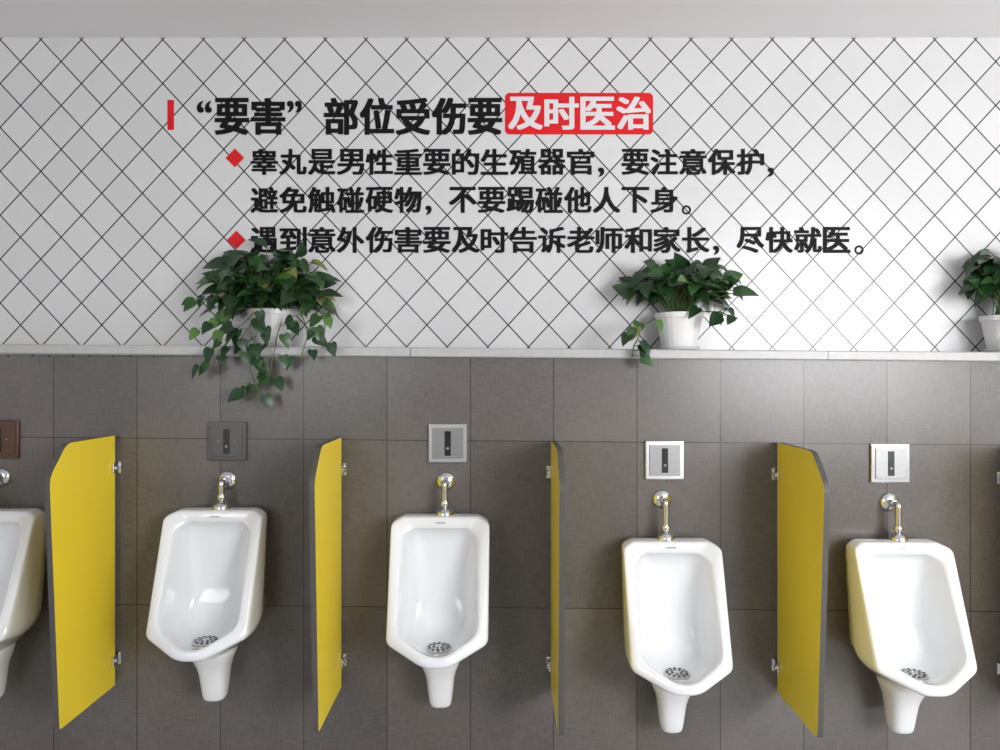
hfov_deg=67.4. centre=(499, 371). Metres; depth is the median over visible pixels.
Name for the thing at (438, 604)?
urinal
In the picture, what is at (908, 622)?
urinal
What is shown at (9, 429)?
panel
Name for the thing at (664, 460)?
panel
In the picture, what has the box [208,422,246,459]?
panel
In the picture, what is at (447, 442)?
panel
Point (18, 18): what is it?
ceiling
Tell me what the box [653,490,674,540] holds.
flush pipe
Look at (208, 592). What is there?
urinal
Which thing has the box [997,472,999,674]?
divider
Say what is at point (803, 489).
divider
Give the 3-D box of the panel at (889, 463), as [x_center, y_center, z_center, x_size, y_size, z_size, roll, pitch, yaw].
[1.400,0.328,2.690,0.138,0.138,0.018,0,0,0]
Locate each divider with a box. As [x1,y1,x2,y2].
[44,435,120,728]
[309,437,346,730]
[546,440,564,734]
[771,442,829,736]
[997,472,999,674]
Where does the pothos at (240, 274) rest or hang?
on the trim
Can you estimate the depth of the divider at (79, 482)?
2.46 m
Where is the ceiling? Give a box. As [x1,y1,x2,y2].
[0,0,999,37]
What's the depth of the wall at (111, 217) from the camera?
2.87 m
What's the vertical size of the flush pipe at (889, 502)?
0.157 m
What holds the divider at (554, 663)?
attached to the wall at (730, 416)
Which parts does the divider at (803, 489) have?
wall plate, wall plate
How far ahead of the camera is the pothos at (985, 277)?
2.75 m
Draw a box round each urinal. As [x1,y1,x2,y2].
[0,508,45,696]
[146,507,267,701]
[386,513,489,707]
[621,538,732,732]
[845,539,976,733]
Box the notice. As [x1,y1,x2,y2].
[167,93,863,254]
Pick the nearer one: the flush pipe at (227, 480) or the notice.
the flush pipe at (227, 480)
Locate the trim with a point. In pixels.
(14, 349)
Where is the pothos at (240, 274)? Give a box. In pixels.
[181,238,342,409]
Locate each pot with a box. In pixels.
[247,308,296,342]
[655,311,703,349]
[979,315,999,348]
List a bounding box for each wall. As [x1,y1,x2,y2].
[0,38,999,356]
[0,357,999,749]
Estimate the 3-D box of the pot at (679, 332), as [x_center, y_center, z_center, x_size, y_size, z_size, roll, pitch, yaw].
[0.662,-0.150,2.775,0.177,0.135,0.177,0,0,0]
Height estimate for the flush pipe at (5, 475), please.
0.138 m
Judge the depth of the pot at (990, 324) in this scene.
2.75 m
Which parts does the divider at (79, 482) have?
wall plate, wall plate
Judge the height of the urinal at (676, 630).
0.652 m
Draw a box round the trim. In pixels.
[0,344,999,361]
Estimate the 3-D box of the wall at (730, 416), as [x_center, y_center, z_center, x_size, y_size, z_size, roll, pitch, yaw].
[0.500,0.723,2.715,8.200,1.555,0.030,0,0,0]
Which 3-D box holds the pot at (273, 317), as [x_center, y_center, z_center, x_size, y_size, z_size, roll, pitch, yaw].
[-0.844,-0.162,2.775,0.177,0.135,0.177,0,0,0]
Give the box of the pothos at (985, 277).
[958,249,999,351]
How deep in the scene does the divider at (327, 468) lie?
2.44 m
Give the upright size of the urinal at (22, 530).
0.652 m
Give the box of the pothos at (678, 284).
[612,252,758,365]
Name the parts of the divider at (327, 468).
wall plate, wall plate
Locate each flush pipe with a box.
[0,468,10,507]
[212,471,236,509]
[436,472,454,515]
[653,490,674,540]
[880,493,907,541]
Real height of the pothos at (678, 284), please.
0.417 m
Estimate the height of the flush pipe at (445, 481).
0.144 m
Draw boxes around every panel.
[0,420,19,457]
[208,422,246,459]
[429,424,466,461]
[645,441,683,479]
[870,444,909,482]
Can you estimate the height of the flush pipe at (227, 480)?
0.125 m

